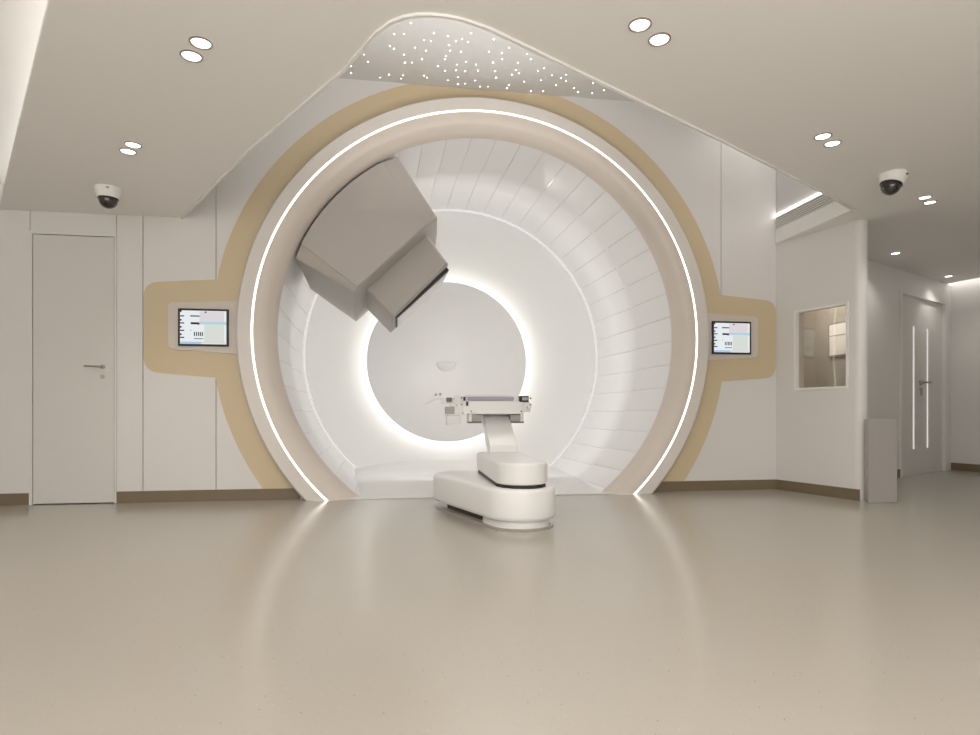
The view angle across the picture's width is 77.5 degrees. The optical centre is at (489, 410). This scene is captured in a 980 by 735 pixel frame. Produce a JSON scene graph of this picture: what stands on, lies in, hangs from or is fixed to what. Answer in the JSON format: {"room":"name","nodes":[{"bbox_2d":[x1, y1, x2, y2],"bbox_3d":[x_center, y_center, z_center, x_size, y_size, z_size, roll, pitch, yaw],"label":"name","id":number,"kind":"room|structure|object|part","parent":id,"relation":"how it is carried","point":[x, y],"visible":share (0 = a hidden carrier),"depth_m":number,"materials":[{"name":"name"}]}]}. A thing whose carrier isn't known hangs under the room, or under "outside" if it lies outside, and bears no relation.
{"room":"radiotherapy treatment room","nodes":[
{"label":"radiotherapy treatment room","id":0,"kind":"room"},
{"bbox_2d":[0,0,47,184],"bbox_3d":[-3.004,-1.960,0.957,3.750,0.080,8.800,0,0,-9],"label":"light","id":1,"kind":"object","parent":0,"point":[21,21],"depth_m":3.33,"materials":[{"name":"paint"}]},
{"bbox_2d":[0,78,775,498],"bbox_3d":[-1.242,-1.150,5.629,8.439,3.900,0.018,0,0,-9],"label":"wall","id":2,"kind":"structure","parent":0,"point":[174,432],"depth_m":5.43,"materials":[{"name":"paint"}]},
{"bbox_2d":[29,230,116,504],"bbox_3d":[-3.583,-0.367,5.252,0.688,2.335,0.120,0,0,-9],"label":"door","id":3,"kind":"structure","parent":2,"relation":"in","point":[73,275],"depth_m":5.25,"materials":[{"name":"white wood"}]},
{"bbox_3d":[-3.400,-0.382,5.249,0.145,0.040,0.058,0,0,-9],"label":"handle","id":4,"kind":"part","parent":3,"relation":"part of","materials":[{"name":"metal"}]},
{"bbox_2d":[0,479,775,505],"bbox_3d":[-1.241,0.750,5.614,8.443,0.100,0.012,0,0,-9],"label":"baseboard","id":5,"kind":"structure","parent":2,"relation":"attached to","point":[665,486],"depth_m":5.46,"materials":[{"name":"brown wood"}]},
{"bbox_2d":[181,13,855,218],"bbox_3d":[0.111,-1.701,3.962,5.878,0.012,2.722,0,0,2],"label":"trim","id":6,"kind":"structure","parent":2,"relation":"attached to","point":[389,23],"depth_m":3.21,"materials":[{"name":"white paint"}]},
{"bbox_2d":[0,470,979,734],"bbox_3d":[1.156,0.850,4.021,15.500,0.100,13.600,0,0,-9],"label":"floor","id":7,"kind":"structure","parent":0,"point":[768,611],"depth_m":2.31,"materials":[{"name":"plastic"}]},
{"bbox_2d":[144,84,775,500],"bbox_3d":[-0.371,-1.097,7.893,6.024,3.895,4.522,0,0,-9],"label":"portal","id":8,"kind":"object","parent":7,"relation":"on","point":[580,282],"visible":0.84,"depth_m":6.45,"materials":[{"name":"white plastic"}]},
{"bbox_2d":[168,301,237,353],"bbox_3d":[-2.539,-0.745,5.401,0.582,0.480,0.028,0,0,-9],"label":"screen","id":9,"kind":"object","parent":8,"relation":"attached to","point":[202,326],"visible":0.96,"depth_m":5.39,"materials":[{"name":"white plastic"}]},
{"bbox_2d":[296,157,448,331],"bbox_3d":[-1.174,-1.653,6.295,1.490,1.545,1.300,0,0,-9],"label":"treatment nozzle","id":10,"kind":"object","parent":8,"relation":"attached to","point":[372,248],"visible":1,"depth_m":5.69,"materials":[{"name":"grey plastic"}]},
{"bbox_3d":[-1.156,-1.726,5.649,1.138,1.166,0.017,0,0,-9],"label":"panel","id":11,"kind":"part","parent":10,"relation":"part of","materials":[{"name":"grey plastic"}]},
{"bbox_3d":[-0.737,-1.176,6.519,0.505,0.482,0.610,0,0,-9],"label":"window plate","id":12,"kind":"part","parent":10,"relation":"part of","materials":[{"name":"plastic"}]},
{"bbox_2d":[303,209,597,467],"bbox_3d":[-0.486,-1.028,8.641,4.180,3.656,0.030,0,0,-9],"label":"panel","id":13,"kind":"object","parent":8,"relation":"on","point":[464,211],"depth_m":8.80,"materials":[{"name":"white plastic"}]},
{"bbox_2d":[707,313,757,359],"bbox_3d":[2.441,-0.745,6.162,0.582,0.480,0.028,0,0,-9],"label":"panel","id":14,"kind":"object","parent":8,"relation":"attached to","point":[730,336],"visible":0.94,"depth_m":6.15,"materials":[{"name":"white plastic"}]},
{"bbox_2d":[426,393,554,531],"bbox_3d":[-0.145,0.322,5.668,0.928,0.957,3.350,0,0,-9],"label":"couch","id":15,"kind":"object","parent":7,"relation":"on","point":[509,490],"visible":1,"depth_m":4.46,"materials":[{"name":"white plastic"}]},
{"bbox_3d":[-0.360,-0.084,5.337,0.141,0.034,0.040,0,0,-9],"label":"accessory arm","id":16,"kind":"part","parent":15,"relation":"part of"},
{"bbox_3d":[-0.250,-0.063,5.351,0.092,0.141,0.065,0,0,-9],"label":"rail","id":17,"kind":"part","parent":15,"relation":"part of","materials":[{"name":"white plastic"}]},
{"bbox_3d":[-0.009,0.794,4.692,0.470,0.012,1.400,0,0,-28],"label":"floor plate","id":18,"kind":"part","parent":15,"relation":"part of","materials":[{"name":"white plastic"}]},
{"bbox_3d":[0.071,0.181,5.381,0.235,0.333,0.577,0,0,-9],"label":"lift arm","id":19,"kind":"part","parent":15,"relation":"part of"},
{"bbox_3d":[0.148,0.423,4.650,0.362,0.150,1.212,0,0,-9],"label":"swivel arm","id":20,"kind":"part","parent":15,"relation":"part of"},
{"bbox_3d":[0.296,-0.106,5.425,0.083,0.054,0.065,0,0,-9],"label":"rail","id":21,"kind":"part","parent":15,"relation":"part of","materials":[{"name":"white plastic"}]},
{"bbox_3d":[0.320,-0.036,5.438,0.065,0.088,0.065,0,0,-9],"label":"rail","id":22,"kind":"part","parent":15,"relation":"part of","materials":[{"name":"white plastic"}]},
{"bbox_2d":[865,419,896,502],"bbox_3d":[3.430,0.435,5.387,0.310,0.730,0.125,0,0,-9],"label":"wall","id":23,"kind":"structure","parent":7,"relation":"on","point":[880,434],"depth_m":5.33,"materials":[{"name":"paint"}]},
{"bbox_2d":[0,0,979,283],"bbox_3d":[2.409,-1.722,2.543,12.270,0.030,10.300,0,0,-9],"label":"ceiling","id":24,"kind":"structure","parent":0,"point":[897,82],"depth_m":3.19,"materials":[{"name":"paint"}]},
{"bbox_2d":[94,184,121,208],"bbox_3d":[-2.926,-1.629,4.682,0.186,0.156,0.186,0,0,-9],"label":"dome camera","id":25,"kind":"object","parent":24,"relation":"attached to","point":[108,196],"visible":1,"depth_m":4.63,"materials":[{"name":"plastic"}]},
{"bbox_2d":[119,148,136,154],"bbox_3d":[-2.376,-1.702,4.011,0.102,0.007,0.102,0,0,-9],"label":"recessed light","id":26,"kind":"object","parent":24,"relation":"in","point":[127,151],"visible":1,"depth_m":4.01,"materials":[{"name":"plastic"}]},
{"bbox_2d":[121,149,134,153],"bbox_3d":[-2.376,-1.704,4.011,0.080,0.003,0.080,0,0,-9],"label":"diffuser","id":27,"kind":"object","parent":26,"relation":"attached to","point":[126,151],"depth_m":4.01,"materials":[{"name":"white plastic"}]},
{"bbox_2d":[124,141,141,148],"bbox_3d":[-2.286,-1.702,3.914,0.102,0.007,0.102,0,0,-9],"label":"recessed light","id":28,"kind":"object","parent":24,"relation":"in","point":[130,144],"visible":1,"depth_m":3.91,"materials":[{"name":"plastic"}]},
{"bbox_2d":[126,143,139,147],"bbox_3d":[-2.286,-1.704,3.914,0.080,0.003,0.080,0,0,-9],"label":"diffuser","id":29,"kind":"object","parent":28,"relation":"attached to","point":[131,145],"depth_m":3.92,"materials":[{"name":"white plastic"}]},
{"bbox_2d":[180,49,202,62],"bbox_3d":[-1.434,-1.702,2.934,0.102,0.007,0.102,0,0,-9],"label":"recessed light","id":30,"kind":"object","parent":24,"relation":"in","point":[188,55],"visible":1,"depth_m":2.93,"materials":[{"name":"plastic"}]},
{"bbox_2d":[182,52,200,60],"bbox_3d":[-1.434,-1.704,2.934,0.080,0.003,0.080,0,0,-9],"label":"diffuser","id":31,"kind":"object","parent":30,"relation":"attached to","point":[188,56],"depth_m":2.93,"materials":[{"name":"white plastic"}]},
{"bbox_2d":[189,36,212,49],"bbox_3d":[-1.339,-1.702,2.830,0.102,0.007,0.102,0,0,-9],"label":"recessed light","id":32,"kind":"object","parent":24,"relation":"in","point":[201,43],"visible":1,"depth_m":2.83,"materials":[{"name":"plastic"}]},
{"bbox_2d":[191,38,209,48],"bbox_3d":[-1.339,-1.704,2.830,0.080,0.003,0.080,0,0,-9],"label":"diffuser","id":33,"kind":"object","parent":32,"relation":"attached to","point":[199,43],"depth_m":2.83,"materials":[{"name":"white plastic"}]},
{"bbox_2d":[339,18,634,101],"bbox_3d":[0.066,-3.063,4.239,5.310,0.034,3.240,0,0,-9],"label":"ceiling panel","id":34,"kind":"object","parent":24,"relation":"in","point":[421,51],"visible":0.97,"depth_m":5.38,"materials":[{"name":"paint"}]},
{"bbox_2d":[628,17,651,32],"bbox_3d":[0.662,-1.702,2.698,0.102,0.007,0.102,0,0,-9],"label":"recessed light","id":35,"kind":"object","parent":24,"relation":"in","point":[641,24],"visible":1,"depth_m":2.70,"materials":[{"name":"plastic"}]},
{"bbox_2d":[631,20,648,30],"bbox_3d":[0.662,-1.704,2.698,0.080,0.003,0.080,0,0,-9],"label":"diffuser","id":36,"kind":"object","parent":35,"relation":"attached to","point":[636,25],"depth_m":2.70,"materials":[{"name":"white plastic"}]},
{"bbox_2d":[648,32,670,46],"bbox_3d":[0.777,-1.702,2.804,0.102,0.007,0.102,0,0,-9],"label":"recessed light","id":37,"kind":"object","parent":24,"relation":"in","point":[662,38],"visible":1,"depth_m":2.80,"materials":[{"name":"plastic"}]},
{"bbox_2d":[650,35,667,44],"bbox_3d":[0.777,-1.704,2.804,0.080,0.003,0.080,0,0,-9],"label":"diffuser","id":38,"kind":"object","parent":37,"relation":"attached to","point":[654,39],"depth_m":2.80,"materials":[{"name":"white plastic"}]},
{"bbox_2d":[776,171,817,213],"bbox_3d":[0.332,-2.393,4.291,5.857,1.313,3.223,0,0,-9],"label":"cove","id":39,"kind":"object","parent":24,"relation":"in","point":[789,192],"depth_m":6.06,"materials":[{"name":"paint"}]},
{"bbox_2d":[775,192,821,216],"bbox_3d":[3.005,-1.997,5.732,0.016,0.018,1.045,0,0,-9],"label":"light","id":40,"kind":"object","parent":39,"relation":"attached to","point":[818,193],"visible":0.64,"depth_m":5.90,"materials":[{"name":"white plastic"}]},
{"bbox_2d":[775,194,851,243],"bbox_3d":[3.005,-1.847,5.732,0.018,0.275,1.045,0,0,-9],"label":"ceiling bulkhead","id":41,"kind":"object","parent":39,"relation":"attached to","point":[820,209],"visible":0.68,"depth_m":5.76,"materials":[{"name":"white paint"}]},
{"bbox_2d":[814,132,831,140],"bbox_3d":[2.067,-1.702,3.793,0.102,0.007,0.102,0,0,-9],"label":"recessed light","id":42,"kind":"object","parent":24,"relation":"in","point":[822,136],"visible":1,"depth_m":3.79,"materials":[{"name":"plastic"}]},
{"bbox_2d":[816,134,829,139],"bbox_3d":[2.067,-1.704,3.793,0.080,0.003,0.080,0,0,-9],"label":"diffuser","id":43,"kind":"object","parent":42,"relation":"attached to","point":[820,136],"depth_m":3.79,"materials":[{"name":"white plastic"}]},
{"bbox_2d":[823,140,841,146],"bbox_3d":[2.181,-1.702,3.892,0.102,0.007,0.102,0,0,-9],"label":"recessed light","id":44,"kind":"object","parent":24,"relation":"in","point":[832,143],"visible":1,"depth_m":3.89,"materials":[{"name":"plastic"}]},
{"bbox_2d":[825,141,839,145],"bbox_3d":[2.181,-1.704,3.892,0.080,0.003,0.080,0,0,-9],"label":"diffuser","id":45,"kind":"object","parent":44,"relation":"attached to","point":[829,143],"depth_m":3.89,"materials":[{"name":"white plastic"}]},
{"bbox_2d":[879,169,908,194],"bbox_3d":[2.905,-1.643,4.399,0.182,0.178,0.185,0,0,8],"label":"dome camera","id":46,"kind":"object","parent":24,"relation":"attached to","point":[890,182],"visible":1,"depth_m":4.34,"materials":[{"name":"paint"}]},
{"bbox_2d":[917,195,932,199],"bbox_3d":[3.470,-1.702,4.874,0.099,0.007,0.099,0,0,-9],"label":"recessed light","id":47,"kind":"object","parent":24,"relation":"in","point":[924,197],"visible":1,"depth_m":4.87,"materials":[{"name":"plastic"}]},
{"bbox_2d":[923,200,936,204],"bbox_3d":[3.594,-1.702,4.990,0.099,0.007,0.099,0,0,-9],"label":"recessed light","id":48,"kind":"object","parent":24,"relation":"in","point":[930,201],"visible":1,"depth_m":4.99,"materials":[{"name":"plastic"}]},
{"bbox_2d":[776,220,867,500],"bbox_3d":[3.171,-0.454,5.881,0.130,2.507,0.933,0,0,-24],"label":"wall","id":49,"kind":"structure","parent":0,"point":[820,433],"depth_m":5.79,"materials":[{"name":"paint"}]},
{"bbox_2d":[776,479,859,500],"bbox_3d":[3.109,0.750,5.845,0.012,0.100,0.888,0,0,-24],"label":"baseboard","id":50,"kind":"structure","parent":49,"relation":"attached to","point":[815,489],"depth_m":5.79,"materials":[{"name":"brown wood"}]},
{"bbox_2d":[794,302,848,389],"bbox_3d":[3.154,-0.598,5.807,0.062,0.785,0.570,0,0,-24],"label":"window frame","id":51,"kind":"structure","parent":49,"relation":"in","point":[796,313],"depth_m":5.94,"materials":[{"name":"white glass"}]},
{"bbox_2d":[804,306,845,387],"bbox_3d":[3.493,-0.454,7.165,1.210,2.507,1.510,0,0,-9],"label":"wall","id":52,"kind":"structure","parent":0,"point":[820,370],"depth_m":7.42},
{"bbox_2d":[829,321,845,357],"bbox_3d":[4.063,-0.835,7.072,0.029,0.400,0.395,0,0,-9],"label":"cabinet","id":53,"kind":"object","parent":52,"relation":"attached to","point":[837,331],"visible":0.64,"depth_m":7.11,"materials":[{"name":"white metal"}]},
{"bbox_2d":[868,260,950,469],"bbox_3d":[5.166,-0.454,7.585,2.627,2.507,0.100,0,0,-35],"label":"wall","id":54,"kind":"structure","parent":0,"point":[885,282],"depth_m":7.18,"materials":[{"name":"paint"}]},
{"bbox_2d":[900,289,948,476],"bbox_3d":[5.545,-0.333,7.814,1.517,2.265,0.123,0,0,-35],"label":"door","id":55,"kind":"structure","parent":54,"relation":"in","point":[924,320],"depth_m":7.86,"materials":[{"name":"white wood"}]},
{"bbox_2d":[951,278,979,464],"bbox_3d":[7.822,-0.675,4.575,0.100,2.950,8.075,0,0,-22],"label":"wall","id":56,"kind":"structure","parent":0,"point":[965,295],"depth_m":8.14,"materials":[{"name":"paint"}]},
{"bbox_2d":[951,463,979,471],"bbox_3d":[7.770,0.750,4.555,0.012,0.100,8.075,0,0,-22],"label":"baseboard","id":57,"kind":"structure","parent":56,"relation":"attached to","point":[954,466],"depth_m":8.13,"materials":[{"name":"brown wood"}]}
]}

